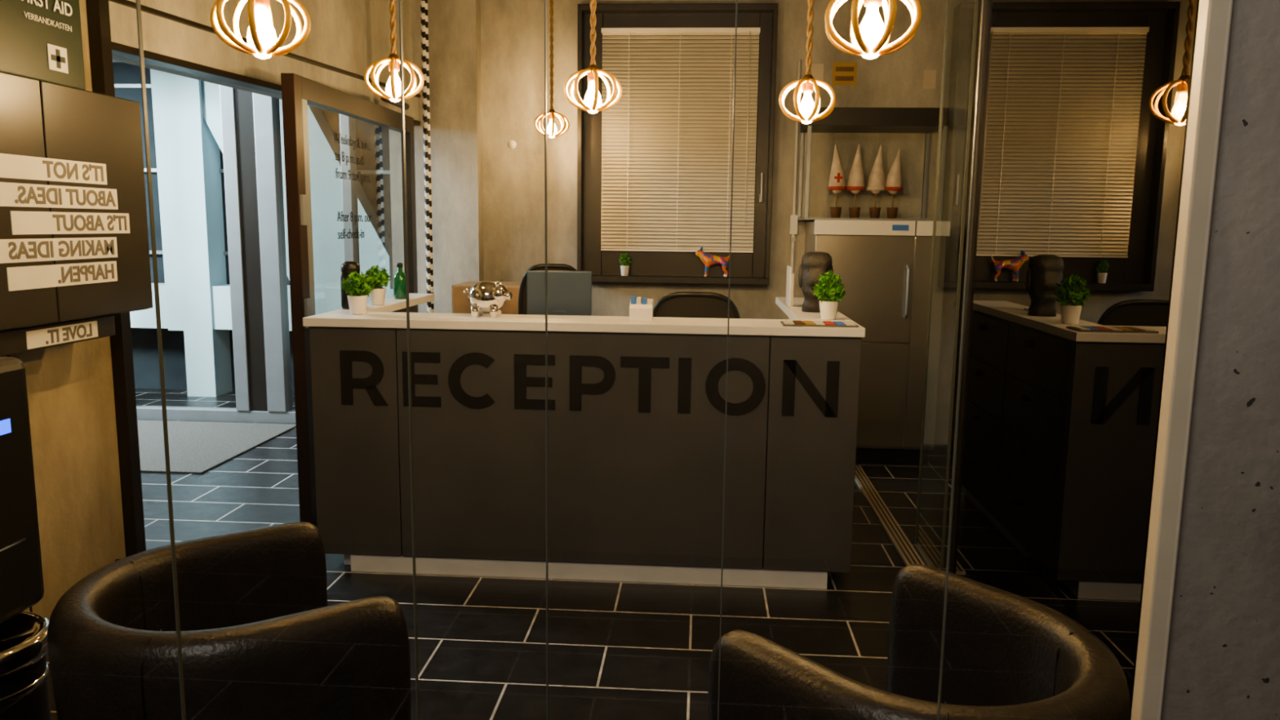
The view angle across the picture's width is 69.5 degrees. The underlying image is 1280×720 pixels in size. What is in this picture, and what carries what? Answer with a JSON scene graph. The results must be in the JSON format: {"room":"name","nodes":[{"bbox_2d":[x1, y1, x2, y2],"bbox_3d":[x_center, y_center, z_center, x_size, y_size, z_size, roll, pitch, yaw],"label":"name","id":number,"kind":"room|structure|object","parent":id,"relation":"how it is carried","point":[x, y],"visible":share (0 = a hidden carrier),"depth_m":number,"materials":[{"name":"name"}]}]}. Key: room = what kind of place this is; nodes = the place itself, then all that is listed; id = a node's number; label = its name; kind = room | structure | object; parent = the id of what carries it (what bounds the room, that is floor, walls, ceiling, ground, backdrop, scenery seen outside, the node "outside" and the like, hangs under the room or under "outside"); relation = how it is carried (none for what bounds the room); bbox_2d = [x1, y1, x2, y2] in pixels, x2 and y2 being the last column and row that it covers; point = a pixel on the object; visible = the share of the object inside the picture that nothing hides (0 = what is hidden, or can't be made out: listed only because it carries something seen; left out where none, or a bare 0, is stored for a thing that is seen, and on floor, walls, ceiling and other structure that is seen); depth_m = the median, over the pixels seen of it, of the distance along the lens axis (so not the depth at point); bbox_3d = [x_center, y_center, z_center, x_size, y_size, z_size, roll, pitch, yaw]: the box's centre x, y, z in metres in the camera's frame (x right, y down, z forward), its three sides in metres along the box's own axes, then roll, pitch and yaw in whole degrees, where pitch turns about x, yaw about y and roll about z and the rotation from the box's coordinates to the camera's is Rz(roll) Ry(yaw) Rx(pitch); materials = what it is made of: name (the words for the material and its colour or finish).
{"room":"lobby","nodes":[
{"label":"lobby","id":0,"kind":"room"},
{"bbox_2d":[1,0,146,618],"bbox_3d":[-2.349,-0.275,1.164,0.250,3.150,5.060,1,8,4],"label":"wall","id":1,"kind":"structure","parent":0,"point":[82,402],"depth_m":3.52,"materials":[{"name":"concrete"}]},
{"bbox_2d":[0,71,152,356],"bbox_3d":[-2.013,-0.439,2.799,0.299,0.840,1.280,1,8,4],"label":"upper cabinet","id":2,"kind":"object","parent":1,"relation":"attached to","point":[74,247],"visible":1,"depth_m":2.99,"materials":[{"name":"grey"}]},
{"bbox_2d":[0,0,85,90],"bbox_3d":[-2.016,-1.052,2.887,0.214,0.344,0.530,1,8,4],"label":"sign","id":3,"kind":"object","parent":2,"relation":"on","point":[41,40],"visible":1,"depth_m":2.95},
{"bbox_2d":[128,0,412,89],"bbox_3d":[-1.902,-2.000,4.872,0.200,0.800,2.816,2,9,11],"label":"wall","id":4,"kind":"structure","parent":0,"point":[351,36],"depth_m":5.28,"materials":[{"name":"paint"}]},
{"bbox_2d":[108,0,420,125],"bbox_3d":[-1.899,-1.507,4.942,0.280,0.205,2.816,2,9,11],"label":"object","id":5,"kind":"structure","parent":4,"relation":"attached to","point":[172,44],"depth_m":4.17,"materials":[{"name":"concrete"}]},
{"bbox_2d":[280,73,417,527],"bbox_3d":[-1.512,-0.382,5.178,0.130,2.219,1.750,1,8,4],"label":"door","id":6,"kind":"structure","parent":4,"relation":"in","point":[297,91],"depth_m":4.38,"materials":[{"name":"brown wood"}]},
{"bbox_2d":[335,151,364,165],"bbox_3d":[-1.546,-1.069,4.912,0.002,0.069,0.398,1,8,4],"label":"lettering","id":7,"kind":"object","parent":6,"relation":"attached to","point":[352,157],"visible":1,"depth_m":4.89,"materials":[{"name":"black plastic"}]},
{"bbox_2d":[337,228,364,239],"bbox_3d":[-1.551,-0.680,4.958,0.002,0.052,0.370,1,8,4],"label":"lettering","id":8,"kind":"object","parent":6,"relation":"attached to","point":[349,232],"visible":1,"depth_m":4.95,"materials":[{"name":"black paint"}]},
{"bbox_2d":[333,131,370,150],"bbox_3d":[-1.541,-1.166,4.958,0.002,0.069,0.516,1,8,4],"label":"lettering","id":9,"kind":"object","parent":6,"relation":"attached to","point":[342,140],"visible":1,"depth_m":4.92,"materials":[{"name":"black paint"}]},
{"bbox_2d":[335,168,370,184],"bbox_3d":[-1.544,-0.987,4.975,0.002,0.069,0.496,1,8,4],"label":"lettering","id":10,"kind":"object","parent":6,"relation":"attached to","point":[336,171],"visible":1,"depth_m":4.96,"materials":[{"name":"black plastic"}]},
{"bbox_2d":[337,211,371,224],"bbox_3d":[-1.546,-0.769,5.006,0.002,0.069,0.496,1,8,4],"label":"lettering","id":11,"kind":"object","parent":6,"relation":"attached to","point":[343,215],"visible":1,"depth_m":4.95,"materials":[{"name":"black plastic"}]},
{"bbox_2d":[45,388,953,719],"bbox_3d":[-2.622,0.642,6.097,12.000,0.100,14.500,1,8,4],"label":"floor","id":12,"kind":"structure","parent":0,"point":[618,650],"depth_m":3.60,"materials":[{"name":"tile"}]},
{"bbox_2d":[0,356,51,719],"bbox_3d":[-1.468,0.603,1.971,0.380,1.200,0.300,1,8,4],"label":"water dispenser","id":13,"kind":"object","parent":12,"relation":"on","point":[24,666],"visible":0.94,"depth_m":1.99,"materials":[{"name":"black plastic"}]},
{"bbox_2d":[137,419,296,473],"bbox_3d":[-3.390,0.559,6.214,1.650,0.012,1.350,1,8,4],"label":"entrance mat","id":14,"kind":"object","parent":12,"relation":"on","point":[194,446],"visible":0.36,"depth_m":6.24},
{"bbox_2d":[47,521,410,719],"bbox_3d":[-0.893,0.832,1.996,0.616,0.754,0.665,-5,10,-35],"label":"armchair","id":15,"kind":"object","parent":12,"relation":"on","point":[261,639],"visible":0.98,"depth_m":1.78,"materials":[{"name":"black leather"}]},
{"bbox_2d":[112,60,359,423],"bbox_3d":[-3.594,-1.036,6.780,3.900,3.000,0.120,1,8,4],"label":"window","id":16,"kind":"structure","parent":12,"relation":"on","point":[251,121],"depth_m":6.71,"materials":[{"name":"metal"}]},
{"bbox_2d":[420,0,434,312],"bbox_3d":[-1.337,-0.946,5.829,0.044,3.150,0.044,1,8,4],"label":"striped pole","id":17,"kind":"object","parent":12,"relation":"on","point":[424,3],"visible":0.62,"depth_m":5.76,"materials":[{"name":"black plastic"}]},
{"bbox_2d":[388,0,484,313],"bbox_3d":[-1.399,-1.049,6.532,0.610,3.150,0.390,1,8,4],"label":"pier","id":18,"kind":"object","parent":12,"relation":"on","point":[455,60],"depth_m":6.29,"materials":[{"name":"beige paint"}]},
{"bbox_2d":[451,280,520,314],"bbox_3d":[-0.887,0.087,5.784,0.480,1.130,0.425,1,8,4],"label":"cardboard box","id":19,"kind":"object","parent":12,"relation":"on","point":[461,304],"visible":0.05,"depth_m":5.52,"materials":[{"name":"brown cardboard"}]},
{"bbox_2d":[518,263,577,314],"bbox_3d":[-0.503,0.092,5.217,0.632,1.291,0.583,1,8,4],"label":"office chair","id":20,"kind":"object","parent":12,"relation":"on","point":[522,295],"visible":0.08,"depth_m":4.93,"materials":[{"name":"black leather"}]},
{"bbox_2d":[135,0,985,719],"bbox_3d":[-0.747,-0.277,1.311,3.007,3.150,0.032,1,8,4],"label":"glass wall","id":21,"kind":"structure","parent":12,"relation":"on","point":[137,2],"depth_m":1.31,"materials":[{"name":"grey"}]},
{"bbox_2d":[302,293,865,589],"bbox_3d":[-0.186,0.282,4.599,2.330,1.104,1.585,1,8,4],"label":"reception desk","id":22,"kind":"object","parent":12,"relation":"on","point":[633,495],"visible":0.87,"depth_m":3.84,"materials":[{"name":"black wood"}]},
{"bbox_2d":[340,261,368,309],"bbox_3d":[-1.310,-0.341,4.206,0.116,0.215,0.090,6,10,34],"label":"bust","id":23,"kind":"object","parent":22,"relation":"on","point":[348,267],"visible":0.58,"depth_m":4.18,"materials":[{"name":"black plastic"}]},
{"bbox_2d":[340,270,373,314],"bbox_3d":[-1.216,-0.293,3.970,0.131,0.191,0.138,1,8,4],"label":"potted plant","id":24,"kind":"object","parent":22,"relation":"on","point":[357,285],"visible":1,"depth_m":3.95,"materials":[{"name":"green plant"}]},
{"bbox_2d":[364,264,391,305],"bbox_3d":[-1.260,-0.361,4.417,0.136,0.194,0.135,1,8,4],"label":"potted plant","id":25,"kind":"object","parent":22,"relation":"on","point":[377,295],"visible":0.88,"depth_m":4.39,"materials":[{"name":"green plant"}]},
{"bbox_2d":[393,262,405,298],"bbox_3d":[-1.250,-0.413,4.806,0.068,0.185,0.068,1,8,4],"label":"bottle","id":26,"kind":"object","parent":22,"relation":"on","point":[399,279],"visible":0.9,"depth_m":4.78,"materials":[{"name":"green glass"}]},
{"bbox_2d":[463,279,512,317],"bbox_3d":[-0.648,-0.267,3.946,0.219,0.160,0.132,1,8,4],"label":"piggy bank","id":27,"kind":"object","parent":22,"relation":"on","point":[490,296],"visible":1,"depth_m":3.90,"materials":[{"name":"silver metal"}]},
{"bbox_2d":[526,270,591,315],"bbox_3d":[-0.377,-0.148,4.309,0.300,0.534,0.160,0,8,-2],"label":"computer monitor","id":28,"kind":"object","parent":22,"relation":"on","point":[569,292],"visible":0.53,"depth_m":4.27,"materials":[{"name":"black plastic"}]},
{"bbox_2d":[339,350,839,417],"bbox_3d":[-0.225,0.096,3.791,2.060,0.238,0.003,1,8,4],"label":"reception lettering","id":29,"kind":"object","parent":22,"relation":"attached to","point":[791,368],"depth_m":3.79},
{"bbox_2d":[629,295,653,320],"bbox_3d":[0.006,-0.219,3.882,0.095,0.098,0.070,1,8,4],"label":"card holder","id":30,"kind":"object","parent":22,"relation":"on","point":[641,308],"visible":1,"depth_m":3.85,"materials":[{"name":"white plastic"}]},
{"bbox_2d":[786,265,802,308],"bbox_3d":[0.775,-0.367,4.603,0.070,0.200,0.200,1,8,4],"label":"stand","id":31,"kind":"object","parent":22,"relation":"on","point":[790,276],"visible":0.95,"depth_m":4.54,"materials":[{"name":"white laminate"}]},
{"bbox_2d":[798,251,833,312],"bbox_3d":[0.827,-0.366,4.329,0.164,0.280,0.163,1,8,4],"label":"statue","id":32,"kind":"object","parent":22,"relation":"on","point":[813,264],"visible":0.76,"depth_m":4.28,"materials":[{"name":"grey stone"}]},
{"bbox_2d":[780,320,858,327],"bbox_3d":[0.731,-0.149,3.767,0.300,0.010,0.140,1,8,4],"label":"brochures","id":33,"kind":"object","parent":22,"relation":"on","point":[784,322],"visible":1,"depth_m":3.71,"materials":[{"name":"multicoloured paper"}]},
{"bbox_2d":[812,270,845,319],"bbox_3d":[0.819,-0.283,3.981,0.144,0.215,0.146,1,8,4],"label":"potted plant","id":34,"kind":"object","parent":22,"relation":"on","point":[828,306],"visible":1,"depth_m":3.96,"materials":[{"name":"green plant"}]},
{"bbox_2d":[653,291,740,318],"bbox_3d":[0.282,0.213,4.849,0.600,1.176,0.576,1,8,4],"label":"office chair","id":35,"kind":"object","parent":12,"relation":"on","point":[691,304],"visible":0.14,"depth_m":4.57,"materials":[{"name":"black leather"}]},
{"bbox_2d":[803,219,950,464],"bbox_3d":[1.503,-0.136,6.071,0.820,1.545,0.650,1,8,4],"label":"refrigerator","id":36,"kind":"object","parent":12,"relation":"on","point":[883,267],"visible":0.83,"depth_m":5.77,"materials":[{"name":"silver metal"}]},
{"bbox_2d":[797,106,948,221],"bbox_3d":[1.493,-1.258,6.004,0.860,0.694,0.460,1,8,4],"label":"shelf","id":37,"kind":"object","parent":36,"relation":"on","point":[906,129],"visible":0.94,"depth_m":6.20,"materials":[{"name":"brown glass"}]},
{"bbox_2d":[827,143,846,217],"bbox_3d":[1.278,-1.159,5.973,0.117,0.470,0.120,1,8,4],"label":"gnome figurine","id":38,"kind":"object","parent":37,"relation":"in","point":[837,184],"visible":0.99,"depth_m":5.94,"materials":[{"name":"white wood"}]},
{"bbox_2d":[846,144,865,217],"bbox_3d":[1.398,-1.156,5.965,0.117,0.470,0.120,1,8,4],"label":"tree","id":39,"kind":"object","parent":37,"relation":"in","point":[855,184],"visible":0.98,"depth_m":5.93,"materials":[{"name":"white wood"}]},
{"bbox_2d":[866,144,884,217],"bbox_3d":[1.527,-1.153,5.957,0.117,0.470,0.120,1,8,4],"label":"tree","id":40,"kind":"object","parent":37,"relation":"in","point":[876,184],"visible":0.96,"depth_m":5.92,"materials":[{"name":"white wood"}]},
{"bbox_2d":[884,147,902,218],"bbox_3d":[1.637,-1.141,5.951,0.117,0.451,0.120,1,8,4],"label":"gnome figurine","id":41,"kind":"object","parent":37,"relation":"in","point":[893,184],"visible":1,"depth_m":5.91,"materials":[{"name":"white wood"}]},
{"bbox_2d":[854,464,924,566],"bbox_3d":[1.288,0.798,4.940,0.080,0.020,1.800,1,8,4],"label":"floor track","id":42,"kind":"object","parent":12,"relation":"on","point":[908,555],"visible":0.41,"depth_m":4.72,"materials":[{"name":"gold metal"}]},
{"bbox_2d":[707,564,1129,719],"bbox_3d":[0.559,0.884,1.761,0.667,0.754,0.616,-6,11,-39],"label":"armchair","id":43,"kind":"object","parent":12,"relation":"on","point":[1007,655],"visible":0.99,"depth_m":1.75,"materials":[{"name":"black leather"}]},
{"bbox_2d":[914,0,978,569],"bbox_3d":[1.305,-0.621,3.897,0.018,3.130,0.460,1,8,4],"label":"glass panel","id":44,"kind":"object","parent":12,"relation":"on","point":[920,552],"visible":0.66,"depth_m":3.87,"materials":[{"name":"grey"}]},
{"bbox_2d":[948,0,1199,719],"bbox_3d":[1.279,-0.477,2.846,0.060,3.150,1.590,1,8,4],"label":"mirror","id":45,"kind":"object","parent":12,"relation":"on","point":[1083,107],"depth_m":2.64,"materials":[{"name":"clear glass"}]},
{"bbox_2d":[1160,0,1279,719],"bbox_3d":[1.415,-0.294,1.607,1.200,3.150,0.950,1,8,4],"label":"wall","id":46,"kind":"structure","parent":12,"relation":"on","point":[1223,659],"depth_m":1.32,"materials":[{"name":"grey concrete"}]},
{"bbox_2d":[1130,0,1232,719],"bbox_3d":[0.774,-0.254,1.277,0.031,3.150,0.030,1,8,4],"label":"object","id":47,"kind":"object","parent":46,"relation":"attached to","point":[1214,18],"visible":1,"depth_m":1.30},
{"bbox_2d":[480,0,974,444],"bbox_3d":[0.675,-1.014,6.466,3.540,3.150,0.250,1,8,4],"label":"wall","id":48,"kind":"structure","parent":0,"point":[513,31],"depth_m":6.29,"materials":[{"name":"paint"}]},
{"bbox_2d":[507,140,516,148],"bbox_3d":[-0.884,-1.490,6.373,0.060,0.060,0.005,1,8,4],"label":"plug","id":49,"kind":"object","parent":48,"relation":"attached to","point":[512,144],"visible":1,"depth_m":6.37,"materials":[{"name":"white plastic"}]},
{"bbox_2d":[577,3,777,284],"bbox_3d":[0.239,-1.441,6.261,1.312,1.829,0.210,1,8,4],"label":"window","id":50,"kind":"structure","parent":48,"relation":"in","point":[646,267],"depth_m":6.26,"materials":[{"name":"brown metal"}]},
{"bbox_2d":[618,253,631,275],"bbox_3d":[-0.106,-0.657,6.327,0.090,0.158,0.081,-7,11,-41],"label":"potted plant","id":51,"kind":"object","parent":50,"relation":"on","point":[624,268],"visible":1,"depth_m":6.31,"materials":[{"name":"green plant"}]},
{"bbox_2d":[600,27,759,252],"bbox_3d":[0.259,-1.473,6.221,1.052,1.472,0.048,1,8,4],"label":"blind","id":52,"kind":"object","parent":50,"relation":"attached to","point":[688,226],"visible":0.97,"depth_m":6.22,"materials":[{"name":"beige plastic"}]},
{"bbox_2d":[692,245,731,277],"bbox_3d":[0.488,-0.672,6.290,0.271,0.211,0.078,1,8,4],"label":"dog figurine","id":53,"kind":"object","parent":50,"relation":"on","point":[708,260],"visible":0.96,"depth_m":6.26,"materials":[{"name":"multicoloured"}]},
{"bbox_2d":[788,59,800,319],"bbox_3d":[1.047,-0.811,6.313,0.050,2.400,0.040,1,8,4],"label":"conduit pipe","id":54,"kind":"object","parent":48,"relation":"attached to","point":[793,218],"visible":0.6,"depth_m":6.26,"materials":[{"name":"white metal"}]},
{"bbox_2d":[831,62,857,85],"bbox_3d":[1.366,-1.911,6.157,0.160,0.150,0.005,1,8,4],"label":"warning label","id":55,"kind":"object","parent":48,"relation":"attached to","point":[844,73],"visible":1,"depth_m":6.16,"materials":[{"name":"yellow paper"}]},
{"bbox_2d":[923,70,936,88],"bbox_3d":[1.925,-1.865,6.127,0.080,0.120,0.003,1,8,4],"label":"notice sheet","id":56,"kind":"object","parent":48,"relation":"attached to","point":[929,76],"visible":1,"depth_m":6.12,"materials":[{"name":"beige paper"}]},
{"bbox_2d":[951,0,982,448],"bbox_3d":[2.132,-0.642,4.040,0.200,3.150,4.450,1,8,4],"label":"wall","id":57,"kind":"structure","parent":0,"point":[980,1],"depth_m":6.14,"materials":[{"name":"concrete"}]},
{"bbox_3d":[-0.001,-2.064,2.358,4.800,0.100,8.250,1,8,4],"label":"ceiling","id":58,"kind":"structure","parent":0,"visible":0},
{"bbox_2d":[209,0,311,58],"bbox_3d":[-0.886,-1.344,2.094,0.210,1.273,0.210,3,9,13],"label":"pendant lamp","id":59,"kind":"object","parent":58,"relation":"hanging from","point":[263,42],"visible":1,"depth_m":2.16,"materials":[{"name":"gold metal"}]},
{"bbox_2d":[364,0,424,102],"bbox_3d":[-0.941,-1.588,3.480,0.210,1.193,0.210,3,9,13],"label":"pendant lamp","id":60,"kind":"object","parent":58,"relation":"hanging from","point":[393,89],"visible":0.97,"depth_m":3.53,"materials":[{"name":"gold metal"}]},
{"bbox_2d":[533,0,568,137],"bbox_3d":[-0.558,-1.970,5.829,0.210,1.108,0.210,3,9,13],"label":"pendant lamp","id":61,"kind":"object","parent":58,"relation":"hanging from","point":[551,129],"visible":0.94,"depth_m":5.86,"materials":[{"name":"gold metal"}]},
{"bbox_2d":[563,0,622,113],"bbox_3d":[-0.173,-1.551,3.432,0.210,1.233,0.210,3,9,13],"label":"pendant lamp","id":62,"kind":"object","parent":58,"relation":"hanging from","point":[593,100],"visible":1,"depth_m":3.48,"materials":[{"name":"gold metal"}]},
{"bbox_2d":[778,0,835,124],"bbox_3d":[0.635,-1.517,3.382,0.210,1.268,0.210,3,9,13],"label":"pendant lamp","id":63,"kind":"object","parent":58,"relation":"hanging from","point":[807,112],"visible":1,"depth_m":3.43,"materials":[{"name":"gold metal"}]},
{"bbox_2d":[824,0,921,59],"bbox_3d":[0.530,-1.313,2.001,0.210,1.273,0.210,3,9,13],"label":"pendant lamp","id":64,"kind":"object","parent":58,"relation":"hanging from","point":[870,40],"visible":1,"depth_m":2.06,"materials":[{"name":"gold metal"}]},
{"label":"outside","id":65,"kind":"structure","parent":0,"visible":0},
{"bbox_2d":[112,62,393,396],"bbox_3d":[-4.457,-2.003,7.813,8.000,5.407,0.400,1,8,4],"label":"facade","id":66,"kind":"object","parent":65,"point":[184,113],"visible":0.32,"depth_m":7.75,"materials":[{"name":"metal"}]}
]}

